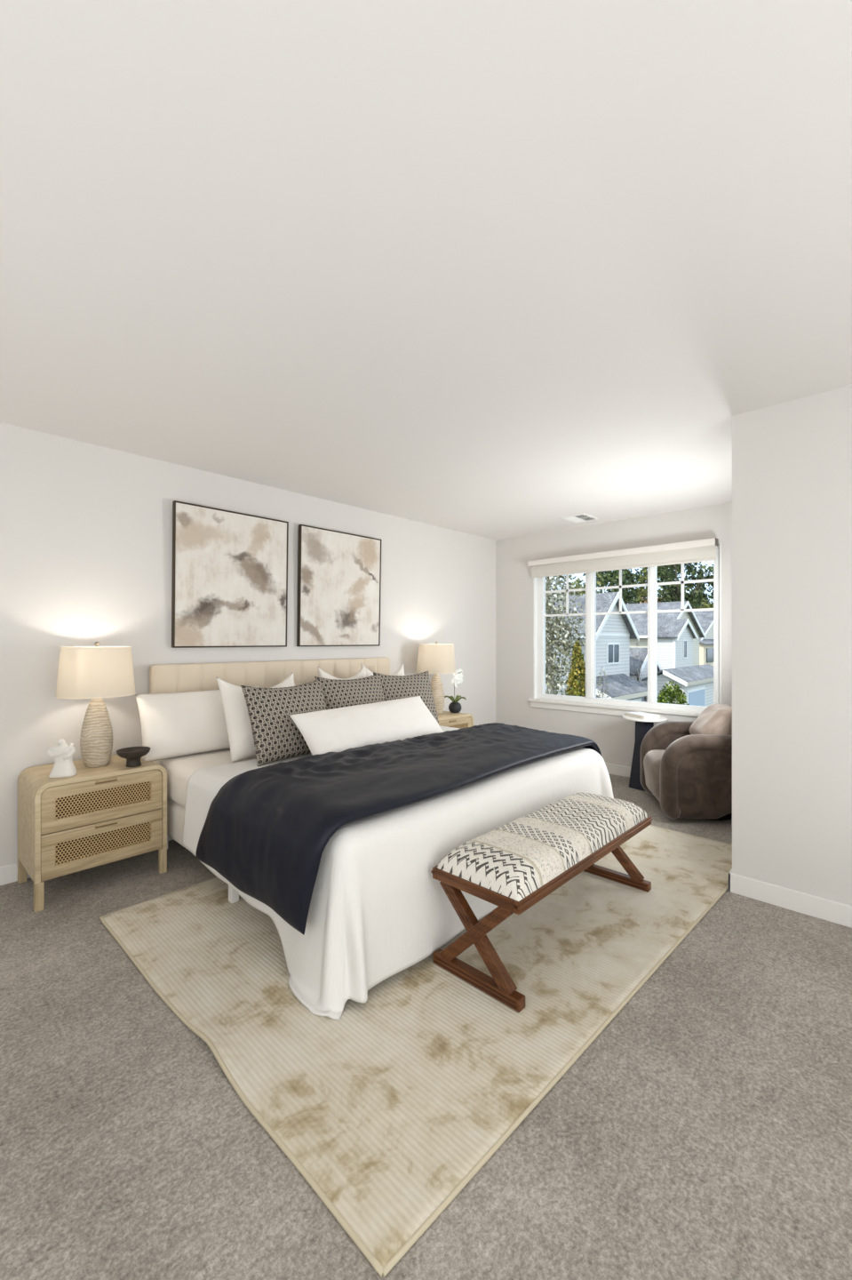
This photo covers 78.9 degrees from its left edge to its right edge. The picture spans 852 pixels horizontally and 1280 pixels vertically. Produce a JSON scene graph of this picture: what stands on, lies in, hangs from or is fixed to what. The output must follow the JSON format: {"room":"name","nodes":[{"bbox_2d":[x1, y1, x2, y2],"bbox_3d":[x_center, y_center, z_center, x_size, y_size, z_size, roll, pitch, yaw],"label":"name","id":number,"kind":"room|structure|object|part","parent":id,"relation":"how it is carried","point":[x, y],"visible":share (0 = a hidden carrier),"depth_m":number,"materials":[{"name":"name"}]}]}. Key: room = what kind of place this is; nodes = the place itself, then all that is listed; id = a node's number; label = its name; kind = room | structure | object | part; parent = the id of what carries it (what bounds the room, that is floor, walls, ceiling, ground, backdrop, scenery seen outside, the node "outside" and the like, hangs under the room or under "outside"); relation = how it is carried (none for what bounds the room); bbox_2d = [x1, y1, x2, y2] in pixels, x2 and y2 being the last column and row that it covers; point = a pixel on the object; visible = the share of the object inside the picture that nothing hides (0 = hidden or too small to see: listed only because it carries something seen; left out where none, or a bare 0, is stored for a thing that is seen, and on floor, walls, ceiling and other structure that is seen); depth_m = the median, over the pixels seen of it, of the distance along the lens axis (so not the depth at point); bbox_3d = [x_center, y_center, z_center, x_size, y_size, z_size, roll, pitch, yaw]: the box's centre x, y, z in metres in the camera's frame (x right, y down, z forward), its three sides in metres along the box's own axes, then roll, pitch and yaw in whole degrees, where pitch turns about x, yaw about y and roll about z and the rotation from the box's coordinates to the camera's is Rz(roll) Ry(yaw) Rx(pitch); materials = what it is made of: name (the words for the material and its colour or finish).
{"room":"bedroom","nodes":[
{"label":"bedroom","id":0,"kind":"room"},
{"bbox_2d":[0,422,495,866],"bbox_3d":[-1.464,0.069,3.641,0.120,2.440,6.705,0,0,44],"label":"wall","id":1,"kind":"structure","parent":0,"point":[86,529],"depth_m":3.18,"materials":[{"name":"white paint"}]},
{"bbox_2d":[0,836,173,885],"bbox_3d":[-1.415,1.240,3.595,0.015,0.098,6.465,0,0,44],"label":"baseboard","id":2,"kind":"structure","parent":1,"relation":"attached to","point":[8,873],"depth_m":2.75,"materials":[{"name":"white paint"}]},
{"bbox_2d":[171,500,288,647],"bbox_3d":[-1.345,-0.426,3.635,0.034,0.945,0.828,2,1,44],"label":"framed painting","id":3,"kind":"object","parent":1,"relation":"attached to","point":[229,586],"visible":1,"depth_m":3.58,"materials":[{"name":"brown"}]},
{"bbox_2d":[296,524,381,646],"bbox_3d":[-0.701,-0.426,4.314,0.034,0.945,0.828,2,1,44],"label":"framed painting","id":4,"kind":"object","parent":1,"relation":"attached to","point":[340,572],"visible":1,"depth_m":4.27,"materials":[{"name":"brown"}]},
{"bbox_2d":[0,0,851,540],"bbox_3d":[0.794,-1.211,1.497,6.349,0.120,6.705,0,0,44],"label":"ceiling","id":5,"kind":"structure","parent":0,"point":[493,269],"depth_m":1.47,"materials":[{"name":"white paint"}]},
{"bbox_2d":[560,512,599,523],"bbox_3d":[1.444,-1.145,4.862,0.240,0.012,0.300,0,0,44],"label":"ceiling vent","id":6,"kind":"object","parent":5,"relation":"in","point":[582,517],"visible":1,"depth_m":4.85,"materials":[{"name":"white metal"}]},
{"bbox_2d":[0,773,851,1279],"bbox_3d":[0.753,1.349,1.453,6.349,0.120,6.585,0,0,44],"label":"floor","id":7,"kind":"structure","parent":0,"point":[705,1132],"depth_m":1.35,"materials":[{"name":"carpet"}]},
{"bbox_2d":[17,754,167,911],"bbox_3d":[-1.809,0.987,2.821,0.462,0.605,0.595,0,0,44],"label":"nightstand","id":8,"kind":"object","parent":7,"relation":"on","point":[93,817],"visible":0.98,"depth_m":2.65,"materials":[{"name":"brown wood"}]},
{"bbox_3d":[-2.156,1.221,2.765,0.036,0.136,0.036,0,0,44],"label":"leg","id":9,"kind":"part","parent":8,"relation":"part of","materials":[{"name":"brown wood"}]},
{"bbox_3d":[-1.852,1.221,2.476,0.036,0.136,0.036,0,0,44],"label":"leg","id":10,"kind":"part","parent":8,"relation":"part of","materials":[{"name":"brown wood"}]},
{"bbox_2d":[47,739,76,777],"bbox_3d":[-1.837,0.591,2.613,0.125,0.186,0.081,0,0,-8],"label":"sculpture","id":11,"kind":"object","parent":8,"relation":"on","point":[62,753],"visible":1,"depth_m":2.58,"materials":[{"name":"white ceramic"}]},
{"bbox_2d":[55,641,135,767],"bbox_3d":[-1.804,0.345,2.837,0.370,0.678,0.370,0,0,44],"label":"table lamp","id":12,"kind":"object","parent":8,"relation":"on","point":[96,673],"visible":1,"depth_m":2.74,"materials":[{"name":"fabric"}]},
{"bbox_3d":[-1.804,0.167,2.837,0.368,0.263,0.368,0,0,44],"label":"lamp shade","id":13,"kind":"part","parent":12,"relation":"part of","materials":[{"name":"beige fabric"}]},
{"bbox_3d":[-1.804,0.297,2.837,0.370,0.008,0.370,0,0,44],"label":"shade trim","id":14,"kind":"part","parent":12,"relation":"part of","materials":[{"name":"beige fabric"}]},
{"bbox_3d":[-1.804,0.038,2.837,0.328,0.008,0.328,0,0,44],"label":"shade trim","id":15,"kind":"part","parent":12,"relation":"part of","materials":[{"name":"beige fabric"}]},
{"bbox_3d":[-1.812,1.145,2.823,0.431,0.018,0.551,0,0,44],"label":"panel","id":16,"kind":"part","parent":8,"relation":"part of","materials":[{"name":"brown wood"}]},
{"bbox_3d":[-1.691,0.819,2.709,0.116,0.220,0.547,0,0,44],"label":"drawer","id":17,"kind":"part","parent":8,"relation":"part of","materials":[{"name":"brown wood"}]},
{"bbox_3d":[-1.691,1.041,2.709,0.116,0.215,0.547,0,0,44],"label":"drawer","id":18,"kind":"part","parent":8,"relation":"part of","materials":[{"name":"brown wood"}]},
{"bbox_3d":[-1.696,0.820,2.714,0.007,0.126,0.456,0,0,44],"label":"drawer interior","id":19,"kind":"part","parent":8,"relation":"part of","materials":[{"name":"brown"}]},
{"bbox_3d":[-1.696,1.042,2.714,0.007,0.126,0.456,0,0,44],"label":"drawer interior","id":20,"kind":"part","parent":8,"relation":"part of","materials":[{"name":"brown"}]},
{"bbox_3d":[-1.655,0.820,2.674,0.002,0.112,0.444,0,0,44],"label":"cane panel","id":21,"kind":"part","parent":8,"relation":"part of","materials":[{"name":"beige wicker"}]},
{"bbox_3d":[-1.655,1.042,2.674,0.002,0.112,0.444,0,0,44],"label":"cane panel","id":22,"kind":"part","parent":8,"relation":"part of","materials":[{"name":"beige wicker"}]},
{"bbox_3d":[-1.647,0.718,2.667,0.015,0.010,0.096,0,0,44],"label":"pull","id":23,"kind":"part","parent":8,"relation":"part of","materials":[{"name":"brown wood"}]},
{"bbox_3d":[-1.647,0.942,2.667,0.015,0.010,0.096,0,0,44],"label":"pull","id":24,"kind":"part","parent":8,"relation":"part of","materials":[{"name":"brown wood"}]},
{"bbox_2d":[116,746,150,767],"bbox_3d":[-1.598,0.639,2.827,0.163,0.089,0.163,0,0,44],"label":"pedestal bowl","id":25,"kind":"object","parent":8,"relation":"on","point":[132,755],"visible":1,"depth_m":2.80,"materials":[{"name":"brown ceramic"}]},
{"bbox_3d":[-1.467,1.221,2.881,0.036,0.136,0.036,0,0,44],"label":"leg","id":26,"kind":"part","parent":8,"relation":"part of","materials":[{"name":"brown wood"}]},
{"bbox_2d":[99,824,732,1277],"bbox_3d":[0.243,1.272,2.777,2.089,0.032,2.981,0,0,44],"label":"area rug","id":27,"kind":"object","parent":7,"relation":"on","point":[388,1109],"visible":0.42,"depth_m":1.73,"materials":[{"name":"beige carpet"}]},
{"bbox_2d":[149,657,390,903],"bbox_3d":[-0.346,0.713,3.279,1.962,1.124,2.023,0,0,44],"label":"bed","id":28,"kind":"object","parent":27,"relation":"on","point":[164,678],"visible":0.08,"depth_m":3.39,"materials":[{"name":"beige fabric"}]},
{"bbox_2d":[135,686,258,761],"bbox_3d":[-1.379,0.505,3.254,0.211,0.382,0.782,0,0,43],"label":"bed pillow","id":29,"kind":"object","parent":28,"relation":"on","point":[173,724],"visible":0.57,"depth_m":3.09,"materials":[{"name":"white fabric"}]},
{"bbox_3d":[-0.323,0.817,3.257,1.899,0.238,2.023,0,0,44],"label":"mattress","id":30,"kind":"part","parent":28,"relation":"part of","materials":[{"name":"white fabric"}]},
{"bbox_3d":[-0.943,1.212,2.536,0.040,0.126,0.040,0,0,44],"label":"leg","id":31,"kind":"part","parent":28,"relation":"part of","materials":[{"name":"white"}]},
{"bbox_2d":[216,672,295,762],"bbox_3d":[-0.993,0.455,3.219,0.235,0.489,0.557,0,0,37],"label":"euro pillow","id":32,"kind":"object","parent":28,"relation":"on","point":[241,740],"visible":0.32,"depth_m":3.03,"materials":[{"name":"white fabric"}]},
{"bbox_3d":[-1.031,0.660,3.939,0.060,1.018,1.990,0,0,44],"label":"headboard","id":33,"kind":"part","parent":28,"relation":"part of","materials":[{"name":"beige fabric"}]},
{"bbox_2d":[317,664,367,679],"bbox_3d":[-0.574,0.442,3.834,0.214,0.517,0.440,0,0,44],"label":"euro pillow","id":34,"kind":"object","parent":28,"relation":"on","point":[362,673],"visible":0.09,"depth_m":3.84,"materials":[{"name":"white fabric"}]},
{"bbox_2d":[360,663,404,677],"bbox_3d":[-0.316,0.443,4.183,0.444,0.529,0.198,0,0,-42],"label":"euro pillow","id":35,"kind":"object","parent":28,"relation":"on","point":[401,671],"visible":0.06,"depth_m":4.26,"materials":[{"name":"white fabric"}]},
{"bbox_2d":[182,726,630,1020],"bbox_3d":[0.024,0.978,3.041,1.487,0.594,2.423,0,0,44],"label":"coverlet","id":36,"kind":"object","parent":28,"relation":"on","point":[378,909],"visible":0.36,"depth_m":2.00,"materials":[{"name":"white fabric"}]},
{"bbox_2d":[240,679,327,766],"bbox_3d":[-0.793,0.466,3.071,0.553,0.445,0.226,0,0,-44],"label":"throw cushion","id":37,"kind":"object","parent":36,"relation":"on","point":[276,737],"visible":0.83,"depth_m":2.95,"materials":[{"name":"fabric"}]},
{"bbox_2d":[315,672,385,709],"bbox_3d":[-0.478,0.461,3.569,0.550,0.446,0.214,0,0,-43],"label":"throw cushion","id":38,"kind":"object","parent":36,"relation":"on","point":[337,693],"visible":0.48,"depth_m":3.52,"materials":[{"name":"fabric"}]},
{"bbox_2d":[288,696,443,755],"bbox_3d":[-0.313,0.548,3.332,0.254,0.273,1.241,0,0,35],"label":"lumbar pillow","id":39,"kind":"object","parent":36,"relation":"on","point":[340,729],"visible":0.87,"depth_m":3.16,"materials":[{"name":"white fabric"}]},
{"bbox_2d":[195,722,601,934],"bbox_3d":[0.031,0.809,2.893,1.005,0.439,2.243,0,0,44],"label":"comforter","id":40,"kind":"object","parent":36,"relation":"on","point":[267,830],"visible":0.98,"depth_m":2.21,"materials":[{"name":"black fabric"}]},
{"bbox_2d":[373,670,439,723],"bbox_3d":[-0.137,0.461,3.947,0.539,0.456,0.216,0,0,-39],"label":"throw cushion","id":41,"kind":"object","parent":36,"relation":"on","point":[395,687],"visible":0.55,"depth_m":3.95,"materials":[{"name":"fabric"}]},
{"bbox_2d":[431,792,652,1012],"bbox_3d":[0.590,1.043,2.349,0.413,0.467,1.223,0,0,44],"label":"bench","id":42,"kind":"object","parent":27,"relation":"on","point":[514,866],"visible":1,"depth_m":2.01,"materials":[{"name":"white fabric"}]},
{"bbox_3d":[0.178,0.919,1.916,0.405,0.043,0.028,0,0,44],"label":"rail","id":43,"kind":"part","parent":42,"relation":"part of","materials":[{"name":"brown wood"}]},
{"bbox_3d":[0.187,1.255,1.925,0.405,0.042,0.042,0,0,44],"label":"foot rail","id":44,"kind":"part","parent":42,"relation":"part of","materials":[{"name":"brown wood"}]},
{"bbox_3d":[0.993,1.255,2.774,0.405,0.042,0.042,0,0,44],"label":"foot rail","id":45,"kind":"part","parent":42,"relation":"part of","materials":[{"name":"brown wood"}]},
{"bbox_2d":[437,710,473,728],"bbox_3d":[0.081,0.987,4.811,0.462,0.605,0.595,0,0,44],"label":"nightstand","id":46,"kind":"object","parent":7,"relation":"on","point":[447,718],"visible":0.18,"depth_m":4.75,"materials":[{"name":"brown wood"}]},
{"bbox_2d":[416,640,455,714],"bbox_3d":[0.096,0.345,4.839,0.370,0.678,0.370,0,0,44],"label":"table lamp","id":47,"kind":"object","parent":46,"relation":"on","point":[436,659],"visible":0.91,"depth_m":4.71,"materials":[{"name":"fabric"}]},
{"bbox_3d":[0.096,0.167,4.839,0.368,0.263,0.368,0,0,44],"label":"lamp shade","id":48,"kind":"part","parent":47,"relation":"part of","materials":[{"name":"beige fabric"}]},
{"bbox_3d":[0.096,0.038,4.839,0.328,0.008,0.328,0,0,44],"label":"shade trim","id":49,"kind":"part","parent":47,"relation":"part of","materials":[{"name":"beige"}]},
{"bbox_3d":[0.096,0.297,4.839,0.370,0.008,0.370,0,0,44],"label":"shade trim","id":50,"kind":"part","parent":47,"relation":"part of","materials":[{"name":"beige fabric"}]},
{"bbox_2d":[444,668,466,712],"bbox_3d":[0.262,0.474,4.912,0.212,0.419,0.179,0,0,-9],"label":"potted orchid","id":51,"kind":"object","parent":46,"relation":"on","point":[455,707],"visible":0.98,"depth_m":4.89,"materials":[{"name":"grey plant"}]},
{"bbox_3d":[0.276,0.636,4.916,0.122,0.096,0.122,0,0,44],"label":"pot","id":52,"kind":"part","parent":51,"relation":"part of","materials":[{"name":"grey ceramic"}]},
{"bbox_3d":[0.299,0.346,4.892,0.062,0.063,0.029,0,0,-3],"label":"flower","id":53,"kind":"part","parent":51,"relation":"part of","materials":[{"name":"white plant"}]},
{"bbox_3d":[0.199,0.819,4.700,0.116,0.220,0.547,0,0,44],"label":"drawer","id":54,"kind":"part","parent":46,"relation":"part of","materials":[{"name":"brown wood"}]},
{"bbox_3d":[0.236,0.820,4.665,0.002,0.112,0.444,0,0,44],"label":"cane panel","id":55,"kind":"part","parent":46,"relation":"part of","materials":[{"name":"beige wicker"}]},
{"bbox_2d":[623,715,667,791],"bbox_3d":[1.926,0.982,4.563,0.364,0.615,0.364,0,0,24],"label":"side table","id":56,"kind":"object","parent":7,"relation":"on","point":[643,726],"visible":0.56,"depth_m":4.51,"materials":[{"name":"grey paint"}]},
{"bbox_2d":[624,711,660,719],"bbox_3d":[1.903,0.659,4.566,0.173,0.030,0.250,0,0,-18],"label":"book","id":57,"kind":"object","parent":56,"relation":"on","point":[641,715],"visible":1,"depth_m":4.52,"materials":[{"name":"white paper"}]},
{"bbox_2d":[640,720,732,820],"bbox_3d":[2.151,0.954,3.933,0.893,0.670,0.772,0,0,10],"label":"armchair","id":58,"kind":"object","parent":7,"relation":"on","point":[690,775],"visible":0.71,"depth_m":3.62,"materials":[{"name":"brown fabric"}]},
{"bbox_3d":[2.072,1.060,3.947,0.732,0.384,0.452,0,0,10],"label":"seat","id":59,"kind":"part","parent":58,"relation":"part of","materials":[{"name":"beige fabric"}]},
{"bbox_3d":[2.093,0.975,4.246,0.598,0.582,0.149,0,0,10],"label":"armrest","id":60,"kind":"part","parent":58,"relation":"part of","materials":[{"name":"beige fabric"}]},
{"bbox_3d":[1.989,0.975,3.660,0.598,0.582,0.149,0,0,10],"label":"armrest","id":61,"kind":"part","parent":58,"relation":"part of","materials":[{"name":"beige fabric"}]},
{"bbox_2d":[689,703,732,735],"bbox_3d":[2.255,0.688,3.930,0.411,0.388,0.460,0,0,8],"label":"cushion","id":62,"kind":"object","parent":58,"relation":"on","point":[716,718],"visible":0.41,"depth_m":3.82,"materials":[{"name":"beige fabric"}]},
{"bbox_2d":[496,502,732,767],"bbox_3d":[1.882,0.069,5.032,2.818,2.440,0.160,0,0,44],"label":"wall","id":63,"kind":"structure","parent":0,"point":[614,736],"depth_m":5.30,"materials":[{"name":"white paint"}]},
{"bbox_2d":[605,762,631,777],"bbox_3d":[1.827,1.240,4.963,2.803,0.098,0.015,0,0,44],"label":"baseboard","id":64,"kind":"structure","parent":63,"relation":"attached to","point":[612,769],"depth_m":4.94,"materials":[{"name":"white paint"}]},
{"bbox_2d":[528,537,719,577],"bbox_3d":[1.779,-0.763,4.960,1.816,0.181,0.085,0,0,44],"label":"roller shade","id":65,"kind":"object","parent":63,"relation":"attached to","point":[700,550],"visible":1,"depth_m":4.84,"materials":[{"name":"white fabric"}]},
{"bbox_3d":[1.789,-0.685,4.963,1.789,0.024,0.012,0,0,44],"label":"rail","id":66,"kind":"part","parent":65,"relation":"part of","materials":[{"name":"white fabric"}]},
{"bbox_2d":[528,543,721,721],"bbox_3d":[1.849,-0.051,5.004,1.919,1.540,0.145,0,0,44],"label":"window","id":67,"kind":"structure","parent":63,"relation":"attached to","point":[590,703],"depth_m":5.02,"materials":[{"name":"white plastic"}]},
{"bbox_3d":[1.829,0.642,4.982,1.919,0.030,0.085,0,0,44],"label":"sill","id":68,"kind":"part","parent":67,"relation":"part of","materials":[{"name":"white paint"}]},
{"bbox_3d":[1.892,-0.089,5.023,0.533,1.333,0.004,0,0,44],"label":"glass","id":69,"kind":"part","parent":67,"relation":"part of","materials":[{"name":"clear glass"}]},
{"bbox_2d":[732,384,851,905],"bbox_3d":[3.488,0.069,2.200,3.411,2.440,1.976,0,0,44],"label":"wall","id":70,"kind":"structure","parent":0,"point":[792,460],"depth_m":2.49,"materials":[{"name":"white paint"}]},
{"bbox_2d":[728,868,851,927],"bbox_3d":[3.387,1.240,2.192,3.306,0.098,1.856,0,0,44],"label":"baseboard","id":71,"kind":"structure","parent":70,"relation":"attached to","point":[830,910],"depth_m":2.47,"materials":[{"name":"white paint"}]},
{"label":"outside","id":72,"kind":"structure","parent":0,"visible":0},
{"bbox_3d":[35.520,5.039,80.980,180.000,0.300,153.635,0,0,44],"label":"ground","id":73,"kind":"structure","parent":72,"visible":0},
{"bbox_2d":[545,574,601,695],"bbox_3d":[2.834,0.293,11.508,2.049,9.198,2.107,0,0,38],"label":"blossoming tree","id":74,"kind":"object","parent":73,"relation":"on","point":[552,671],"visible":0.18,"depth_m":11.30,"materials":[{"name":"beige plant"}]},
{"bbox_2d":[564,641,585,696],"bbox_3d":[2.721,2.463,9.305,0.730,4.896,0.759,0,0,-25],"label":"conifer","id":75,"kind":"object","parent":73,"relation":"on","point":[577,676],"visible":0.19,"depth_m":9.23,"materials":[{"name":"green plant"}]},
{"bbox_2d":[561,575,601,595],"bbox_3d":[20.978,-2.094,72.222,9.719,14.012,8.717,0,0,44],"label":"tree","id":76,"kind":"object","parent":73,"relation":"on","point":[578,580],"visible":0.03,"depth_m":71.66,"materials":[{"name":"green plant"}]},
{"bbox_2d":[545,592,647,701],"bbox_3d":[4.899,0.850,29.265,10.955,8.079,15.992,0,0,44],"label":"house","id":77,"kind":"structure","parent":73,"relation":"on","point":[614,632],"depth_m":29.91,"materials":[{"name":"blue"}]},
{"bbox_3d":[11.016,0.764,30.475,0.030,1.050,1.530,0,0,44],"label":"pane","id":78,"kind":"part","parent":77,"relation":"part of","materials":[{"name":"grey glass"}]},
{"bbox_3d":[11.367,4.099,28.783,0.050,1.580,3.000,0,0,44],"label":"garage door trim","id":79,"kind":"part","parent":77,"relation":"part of","materials":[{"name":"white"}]},
{"bbox_2d":[583,571,611,592],"bbox_3d":[32.537,-5.197,97.595,9.532,20.204,9.965,0,0,44],"label":"tree","id":80,"kind":"object","parent":73,"relation":"on","point":[598,575],"visible":0.02,"depth_m":96.68,"materials":[{"name":"green plant"}]},
{"bbox_2d":[597,666,608,698],"bbox_3d":[8.936,3.109,26.142,0.620,3.562,0.646,0,0,32],"label":"shrub","id":81,"kind":"object","parent":73,"relation":"on","point":[603,693],"visible":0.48,"depth_m":26.15,"materials":[{"name":"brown plant"}]},
{"bbox_2d":[596,568,641,604],"bbox_3d":[31.207,-4.572,83.464,10.721,18.953,9.679,0,0,44],"label":"tree","id":82,"kind":"object","parent":73,"relation":"on","point":[611,576],"visible":0.29,"depth_m":82.58,"materials":[{"name":"green plant"}]},
{"bbox_2d":[615,567,644,603],"bbox_3d":[43.860,-7.809,111.527,9.572,25.420,11.096,0,0,44],"label":"tree","id":83,"kind":"object","parent":73,"relation":"on","point":[637,577],"visible":0.12,"depth_m":110.50,"materials":[{"name":"green plant"}]},
{"bbox_2d":[632,641,642,681],"bbox_3d":[13.009,2.484,31.787,0.612,4.812,0.687,0,0,24],"label":"bare tree","id":84,"kind":"object","parent":73,"relation":"on","point":[638,670],"visible":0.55,"depth_m":31.77,"materials":[{"name":"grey plant"}]},
{"bbox_2d":[632,567,647,603],"bbox_3d":[37.342,-4.631,88.031,7.478,19.057,7.261,0,0,44],"label":"tree","id":85,"kind":"object","parent":73,"relation":"on","point":[644,593],"visible":0.09,"depth_m":87.69,"materials":[{"name":"green plant"}]},
{"bbox_2d":[630,647,662,701],"bbox_3d":[14.179,2.674,34.939,2.050,4.430,4.470,0,0,44],"label":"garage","id":86,"kind":"structure","parent":73,"relation":"on","point":[644,654],"depth_m":33.92,"materials":[{"name":"blue"}]},
{"bbox_2d":[629,565,676,603],"bbox_3d":[43.348,-5.656,96.094,9.918,21.118,10.148,0,0,44],"label":"tree","id":87,"kind":"object","parent":73,"relation":"on","point":[662,573],"visible":0.17,"depth_m":94.19,"materials":[{"name":"green plant"}]},
{"bbox_2d":[625,600,706,669],"bbox_3d":[19.445,0.599,52.795,15.500,8.580,11.692,0,0,44],"label":"house","id":88,"kind":"structure","parent":73,"relation":"on","point":[679,634],"depth_m":46.22,"materials":[{"name":"beige wood"}]},
{"bbox_3d":[22.784,0.764,45.556,0.030,1.450,0.850,0,0,44],"label":"pane","id":89,"kind":"part","parent":88,"relation":"part of","materials":[{"name":"grey glass"}]},
{"bbox_2d":[657,680,689,704],"bbox_3d":[9.020,3.197,19.003,1.328,3.442,1.334,0,0,44],"label":"shrub","id":90,"kind":"object","parent":73,"relation":"on","point":[669,692],"visible":0.2,"depth_m":18.84,"materials":[{"name":"green plant"}]},
{"bbox_2d":[664,566,687,599],"bbox_3d":[53.460,-8.960,112.637,10.204,27.718,9.359,0,0,44],"label":"tree","id":91,"kind":"object","parent":73,"relation":"on","point":[670,566],"visible":0.02,"depth_m":111.72,"materials":[{"name":"green plant"}]},
{"bbox_2d":[641,664,713,706],"bbox_3d":[17.835,3.335,35.142,2.767,3.109,9.670,0,0,44],"label":"house","id":92,"kind":"structure","parent":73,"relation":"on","point":[697,682],"depth_m":32.66,"materials":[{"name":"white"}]},
{"bbox_3d":[17.137,3.949,32.819,0.060,1.880,3.600,0,0,44],"label":"door trim","id":93,"kind":"part","parent":92,"relation":"part of","materials":[{"name":"white"}]},
{"bbox_3d":[17.173,4.039,32.785,0.040,1.700,3.200,0,0,44],"label":"door","id":94,"kind":"part","parent":92,"relation":"part of","materials":[{"name":"blue paint"}]},
{"bbox_2d":[657,562,712,608],"bbox_3d":[44.621,-6.244,89.704,8.648,22.293,8.423,0,0,44],"label":"tree","id":95,"kind":"object","parent":73,"relation":"on","point":[676,589],"visible":0.43,"depth_m":89.01,"materials":[{"name":"green plant"}]},
{"bbox_2d":[694,561,708,607],"bbox_3d":[63.577,-7.515,120.007,7.503,24.823,7.229,0,0,44],"label":"tree","id":96,"kind":"object","parent":73,"relation":"on","point":[704,588],"visible":0.06,"depth_m":119.66,"materials":[{"name":"green plant"}]},
{"bbox_2d":[693,598,713,608],"bbox_3d":[46.614,-1.047,84.362,9.996,11.924,8.923,0,0,44],"label":"tree","id":97,"kind":"object","parent":73,"relation":"on","point":[708,605],"visible":0.02,"depth_m":83.34,"materials":[{"name":"green plant"}]},
{"bbox_2d":[694,610,713,665],"bbox_3d":[37.388,0.324,72.169,8.844,9.130,20.959,0,0,44],"label":"house","id":98,"kind":"structure","parent":73,"relation":"on","point":[706,619],"depth_m":65.93,"materials":[{"name":"beige wood"}]},
{"bbox_3d":[36.330,1.814,65.204,0.100,1.750,6.600,0,0,44],"label":"bay pane","id":99,"kind":"part","parent":98,"relation":"part of","materials":[{"name":"grey"}]},
{"bbox_2d":[701,564,713,603],"bbox_3d":[67.382,-6.671,121.142,9.230,23.144,8.983,0,0,44],"label":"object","id":100,"kind":"object","parent":73,"relation":"on","point":[710,568],"visible":0.1,"depth_m":121.26,"materials":[{"name":"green plant"}]}
]}

